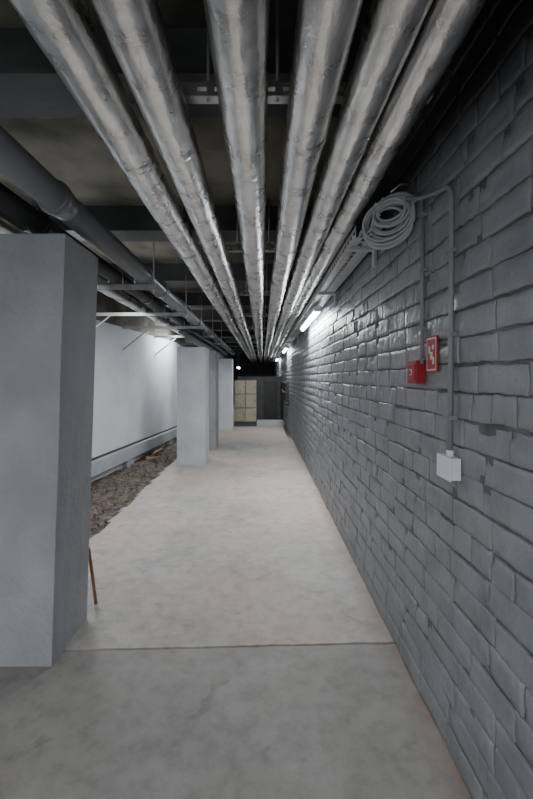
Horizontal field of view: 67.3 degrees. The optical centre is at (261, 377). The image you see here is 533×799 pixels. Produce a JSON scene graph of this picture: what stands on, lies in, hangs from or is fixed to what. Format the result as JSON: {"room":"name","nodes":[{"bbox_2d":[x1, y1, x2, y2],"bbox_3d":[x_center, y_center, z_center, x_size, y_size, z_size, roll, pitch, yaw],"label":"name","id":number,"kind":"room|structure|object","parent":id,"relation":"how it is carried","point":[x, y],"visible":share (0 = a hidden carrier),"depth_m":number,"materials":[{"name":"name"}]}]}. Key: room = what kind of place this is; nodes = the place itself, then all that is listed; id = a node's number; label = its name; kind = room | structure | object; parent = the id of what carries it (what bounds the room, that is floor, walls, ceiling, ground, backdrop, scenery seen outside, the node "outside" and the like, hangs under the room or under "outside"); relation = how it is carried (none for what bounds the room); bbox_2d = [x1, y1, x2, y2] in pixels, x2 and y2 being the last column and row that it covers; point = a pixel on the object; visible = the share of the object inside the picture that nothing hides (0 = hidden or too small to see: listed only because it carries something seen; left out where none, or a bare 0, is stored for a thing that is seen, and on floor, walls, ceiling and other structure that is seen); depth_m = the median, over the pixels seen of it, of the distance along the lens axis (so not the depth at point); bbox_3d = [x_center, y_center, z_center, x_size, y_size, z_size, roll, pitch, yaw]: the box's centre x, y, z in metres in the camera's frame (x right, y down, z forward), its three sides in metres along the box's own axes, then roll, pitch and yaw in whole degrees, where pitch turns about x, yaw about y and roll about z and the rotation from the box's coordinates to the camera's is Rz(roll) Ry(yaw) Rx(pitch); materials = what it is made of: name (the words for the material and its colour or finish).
{"room":"underground passage","nodes":[
{"label":"underground passage","id":0,"kind":"room"},
{"bbox_2d":[91,290,231,481],"bbox_3d":[-2.139,0.100,11.237,0.842,3.000,27.532,0,0,2],"label":"wall","id":1,"kind":"structure","parent":0,"point":[135,391],"depth_m":6.32,"materials":[{"name":"white paint"}]},
{"bbox_2d":[97,238,155,291],"bbox_3d":[-1.641,-0.884,3.380,1.483,1.032,0.060,0,0,0],"label":"wall bracket","id":2,"kind":"object","parent":1,"relation":"attached to","point":[108,286],"visible":0.41,"depth_m":3.36,"materials":[{"name":"metal"}]},
{"bbox_2d":[0,217,186,333],"bbox_3d":[-1.499,-0.861,6.450,0.126,0.119,14.906,0,0,0],"label":"insulated pipe","id":3,"kind":"object","parent":2,"relation":"on","point":[6,227],"visible":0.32,"depth_m":4.17,"materials":[{"name":"metal"}]},
{"bbox_2d":[0,182,227,354],"bbox_3d":[-1.235,-0.855,6.500,0.138,0.138,15.000,0,0,0],"label":"drain pipe","id":4,"kind":"object","parent":2,"relation":"on","point":[12,205],"visible":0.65,"depth_m":2.23,"materials":[{"name":"grey metal"}]},
{"bbox_2d":[0,125,234,354],"bbox_3d":[-1.000,-0.870,6.500,0.168,0.168,15.000,0,0,0],"label":"drain pipe","id":5,"kind":"object","parent":2,"relation":"on","point":[53,196],"visible":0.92,"depth_m":2.00,"materials":[{"name":"grey plastic"}]},
{"bbox_2d":[91,426,176,477],"bbox_3d":[-2.145,1.245,5.800,0.108,0.410,7.242,0,0,5],"label":"trim","id":6,"kind":"structure","parent":1,"relation":"attached to","point":[125,454],"depth_m":6.24,"materials":[{"name":"grey paint"}]},
{"bbox_2d":[96,300,187,327],"bbox_3d":[-1.573,-0.884,4.820,1.346,1.032,0.060,0,0,0],"label":"wall bracket","id":7,"kind":"object","parent":1,"relation":"attached to","point":[109,314],"visible":0.53,"depth_m":4.80,"materials":[{"name":"metal"}]},
{"bbox_2d":[121,288,202,353],"bbox_3d":[-1.514,-0.884,6.070,1.227,1.032,0.060,0,0,0],"label":"wall bracket","id":8,"kind":"object","parent":1,"relation":"attached to","point":[176,326],"visible":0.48,"depth_m":6.05,"materials":[{"name":"metal"}]},
{"bbox_2d":[154,308,213,357],"bbox_3d":[-1.450,-0.884,7.420,1.099,1.032,0.060,0,0,0],"label":"wall bracket","id":9,"kind":"object","parent":1,"relation":"attached to","point":[155,336],"visible":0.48,"depth_m":7.40,"materials":[{"name":"metal"}]},
{"bbox_2d":[209,322,221,345],"bbox_3d":[-1.374,-1.064,9.020,0.947,0.672,0.040,0,0,0],"label":"wall bracket","id":10,"kind":"object","parent":1,"relation":"attached to","point":[214,343],"visible":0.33,"depth_m":9.02,"materials":[{"name":"metal"}]},
{"bbox_2d":[0,0,374,358],"bbox_3d":[-1.121,-1.390,11.250,4.158,0.420,27.900,0,0,0],"label":"ceiling","id":11,"kind":"structure","parent":0,"point":[37,109],"depth_m":2.40,"materials":[{"name":"concrete"}]},
{"bbox_2d":[86,0,433,103],"bbox_3d":[-0.030,-1.189,1.419,1.260,0.424,0.042,0,0,0],"label":"hanger","id":12,"kind":"object","parent":11,"relation":"hanging from","point":[194,92],"visible":0.26,"depth_m":1.41,"materials":[{"name":"metal"}]},
{"bbox_2d":[8,0,254,364],"bbox_3d":[-0.515,-0.900,11.800,0.161,0.161,26.001,0,0,0],"label":"insulated pipe","id":13,"kind":"object","parent":12,"relation":"hanging from","point":[64,30],"visible":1,"depth_m":1.27,"materials":[{"name":"metal"}]},
{"bbox_2d":[90,0,257,364],"bbox_3d":[-0.325,-0.901,11.800,0.160,0.160,26.001,0,0,0],"label":"insulated pipe","id":14,"kind":"object","parent":12,"relation":"hanging from","point":[135,31],"visible":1,"depth_m":1.25,"materials":[{"name":"metal"}]},
{"bbox_2d":[203,0,269,364],"bbox_3d":[-0.060,-0.900,11.800,0.167,0.164,26.000,0,0,0],"label":"insulated pipe","id":15,"kind":"object","parent":12,"relation":"hanging from","point":[238,30],"visible":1,"depth_m":1.25,"materials":[{"name":"metal"}]},
{"bbox_2d":[263,0,362,364],"bbox_3d":[0.163,-0.901,11.800,0.167,0.163,26.001,0,0,0],"label":"insulated pipe","id":16,"kind":"object","parent":12,"relation":"hanging from","point":[325,29],"visible":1,"depth_m":1.25,"materials":[{"name":"metal"}]},
{"bbox_2d":[266,0,432,364],"bbox_3d":[0.333,-0.901,11.800,0.143,0.144,26.001,0,0,0],"label":"insulated pipe","id":17,"kind":"object","parent":12,"relation":"hanging from","point":[391,29],"visible":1,"depth_m":1.26,"materials":[{"name":"metal"}]},
{"bbox_2d":[269,0,486,363],"bbox_3d":[0.471,-0.906,11.800,0.132,0.128,26.000,0,0,0],"label":"insulated pipe","id":18,"kind":"object","parent":12,"relation":"hanging from","point":[447,23],"visible":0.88,"depth_m":1.29,"materials":[{"name":"metal"}]},
{"bbox_2d":[182,198,338,252],"bbox_3d":[-0.030,-1.189,3.119,1.260,0.424,0.042,0,0,0],"label":"hanger","id":19,"kind":"object","parent":11,"relation":"hanging from","point":[237,245],"visible":0.23,"depth_m":3.11,"materials":[{"name":"metal"}]},
{"bbox_2d":[209,260,312,295],"bbox_3d":[-0.030,-1.189,4.769,1.260,0.424,0.042,0,0,0],"label":"hanger","id":20,"kind":"object","parent":11,"relation":"hanging from","point":[246,291],"visible":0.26,"depth_m":4.76,"materials":[{"name":"metal"}]},
{"bbox_2d":[223,292,299,316],"bbox_3d":[-0.030,-1.189,6.419,1.260,0.424,0.042,0,0,0],"label":"hanger","id":21,"kind":"object","parent":11,"relation":"hanging from","point":[250,313],"visible":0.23,"depth_m":6.42,"materials":[{"name":"metal"}]},
{"bbox_2d":[231,309,291,329],"bbox_3d":[-0.030,-1.189,8.069,1.260,0.424,0.042,0,0,0],"label":"hanger","id":22,"kind":"object","parent":11,"relation":"hanging from","point":[252,328],"visible":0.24,"depth_m":8.06,"materials":[{"name":"metal"}]},
{"bbox_2d":[0,401,472,798],"bbox_3d":[-1.146,1.549,11.275,4.108,0.302,27.550,0,0,0],"label":"floor","id":23,"kind":"structure","parent":0,"point":[233,644],"depth_m":1.91,"materials":[{"name":"concrete"}]},
{"bbox_2d":[0,234,97,666],"bbox_3d":[-1.353,0.350,2.135,0.800,2.100,0.395,0,0,0],"label":"column","id":24,"kind":"structure","parent":23,"relation":"on","point":[48,282],"depth_m":1.94,"materials":[{"name":"paint"}]},
{"bbox_2d":[89,547,96,603],"bbox_3d":[-1.035,1.208,2.440,0.020,0.381,0.100,0,0,7],"label":"rusty rebar","id":25,"kind":"object","parent":23,"relation":"on","point":[90,556],"visible":0.86,"depth_m":2.44,"materials":[{"name":"brown metal"}]},
{"bbox_2d":[89,440,176,538],"bbox_3d":[-1.995,1.376,8.250,1.029,0.181,11.600,0,0,0],"label":"gravel bed","id":26,"kind":"object","parent":23,"relation":"on","point":[113,492],"visible":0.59,"depth_m":5.20,"materials":[{"name":"gravel"}]},
{"bbox_2d":[147,448,162,459],"bbox_3d":[-1.810,1.305,6.901,0.180,0.090,0.598,0,0,0],"label":"wood offcuts","id":27,"kind":"object","parent":26,"relation":"on","point":[160,450],"visible":1,"depth_m":6.93,"materials":[{"name":"brown wood"}]},
{"bbox_2d":[177,347,208,464],"bbox_3d":[-1.144,0.450,6.695,0.457,1.900,0.515,0,0,0],"label":"column","id":28,"kind":"structure","parent":23,"relation":"on","point":[192,362],"depth_m":6.44,"materials":[{"name":"paint"}]},
{"bbox_2d":[209,351,218,449],"bbox_3d":[-1.149,0.440,8.025,0.505,1.920,0.554,0,0,0],"label":"column","id":29,"kind":"structure","parent":23,"relation":"on","point":[213,355],"depth_m":7.75,"materials":[{"name":"paint"}]},
{"bbox_2d":[219,359,232,429],"bbox_3d":[-1.009,0.440,11.050,0.405,1.920,0.505,0,0,0],"label":"column","id":30,"kind":"structure","parent":23,"relation":"on","point":[225,365],"depth_m":10.80,"materials":[{"name":"white paint"}]},
{"bbox_2d":[178,332,223,358],"bbox_3d":[-1.180,-0.623,8.800,0.240,0.195,5.200,0,0,0],"label":"steel beam","id":31,"kind":"structure","parent":30,"relation":"on","point":[192,339],"depth_m":6.91,"materials":[{"name":"grey metal"}]},
{"bbox_2d":[234,380,255,425],"bbox_3d":[-0.482,0.735,11.732,0.635,1.330,0.435,0,0,0],"label":"storage cabinet","id":32,"kind":"object","parent":23,"relation":"on","point":[244,390],"visible":1,"depth_m":11.53,"materials":[{"name":"beige paint"}]},
{"bbox_2d":[237,376,282,420],"bbox_3d":[-0.056,0.675,13.050,1.488,1.450,0.100,0,0,0],"label":"wall","id":33,"kind":"structure","parent":23,"relation":"on","point":[269,404],"depth_m":13.00,"materials":[{"name":"grey paint"}]},
{"bbox_2d":[257,420,285,425],"bbox_3d":[0.269,1.320,11.750,0.838,0.160,0.300,0,0,0],"label":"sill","id":34,"kind":"structure","parent":33,"relation":"attached to","point":[259,422],"depth_m":11.60,"materials":[{"name":"grey paint"}]},
{"bbox_2d":[233,359,272,400],"bbox_3d":[-1.146,0.050,25.100,4.108,2.900,0.200,0,0,0],"label":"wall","id":35,"kind":"structure","parent":0,"point":[247,368],"depth_m":25.00,"materials":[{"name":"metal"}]},
{"bbox_2d":[273,0,532,798],"bbox_3d":[0.825,0.050,11.193,0.266,2.900,27.614,0,0,0],"label":"wall","id":36,"kind":"structure","parent":0,"point":[447,567],"depth_m":1.42,"materials":[{"name":"brick"}]},
{"bbox_2d":[281,381,288,405],"bbox_3d":[0.618,0.400,11.275,0.156,0.600,3.050,0,0,0],"label":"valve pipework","id":37,"kind":"object","parent":36,"relation":"attached to","point":[284,385],"visible":0.99,"depth_m":10.30,"materials":[{"name":"metal"}]},
{"bbox_2d":[273,226,380,361],"bbox_3d":[0.611,-0.785,11.140,0.172,0.211,17.720,0,0,0],"label":"cable tray","id":38,"kind":"object","parent":36,"relation":"attached to","point":[361,251],"visible":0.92,"depth_m":3.12,"materials":[{"name":"paint"}]},
{"bbox_2d":[300,306,321,330],"bbox_3d":[0.600,-0.735,5.100,0.084,0.085,1.600,0,0,0],"label":"lamp","id":39,"kind":"object","parent":38,"relation":"attached to","point":[316,310],"visible":1,"depth_m":4.73,"materials":[{"name":"grey plastic"}]},
{"bbox_2d":[277,227,381,356],"bbox_3d":[0.604,-0.816,10.955,0.112,0.023,17.550,0,0,0],"label":"cable","id":40,"kind":"object","parent":38,"relation":"on","point":[368,228],"visible":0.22,"depth_m":2.61,"materials":[{"name":"grey plastic"}]},
{"bbox_2d":[357,183,416,249],"bbox_3d":[0.595,-0.762,2.140,0.194,0.285,0.720,0,0,0],"label":"cable coil","id":41,"kind":"object","parent":38,"relation":"hanging from","point":[390,201],"visible":0.96,"depth_m":1.89,"materials":[{"name":"grey plastic"}]},
{"bbox_2d":[408,358,425,383],"bbox_3d":[0.673,-0.029,1.742,0.054,0.109,0.115,0,0,0],"label":"fire alarm call point","id":42,"kind":"object","parent":36,"relation":"attached to","point":[416,371],"visible":0.94,"depth_m":1.70,"materials":[{"name":"red plastic"}]},
{"bbox_2d":[419,199,427,363],"bbox_3d":[0.682,-0.410,1.693,0.028,0.700,0.026,0,0,0],"label":"conduit","id":43,"kind":"object","parent":36,"relation":"attached to","point":[422,215],"visible":0.92,"depth_m":1.69,"materials":[{"name":"grey"}]},
{"bbox_2d":[405,185,457,449],"bbox_3d":[0.672,-0.279,1.637,0.032,1.119,0.434,0,0,-3],"label":"conduit","id":44,"kind":"object","parent":36,"relation":"attached to","point":[451,250],"visible":0.97,"depth_m":1.43,"materials":[{"name":"grey"}]},
{"bbox_2d":[426,335,437,371],"bbox_3d":[0.687,-0.097,1.615,0.007,0.143,0.100,0,0,0],"label":"sign","id":45,"kind":"object","parent":36,"relation":"attached to","point":[431,342],"depth_m":1.60,"materials":[{"name":"red plastic"}]},
{"bbox_2d":[437,450,460,481],"bbox_3d":[0.674,0.311,1.445,0.043,0.103,0.106,0,0,0],"label":"junction box","id":46,"kind":"object","parent":36,"relation":"attached to","point":[448,465],"visible":0.99,"depth_m":1.41,"materials":[{"name":"white plastic"}]}
]}

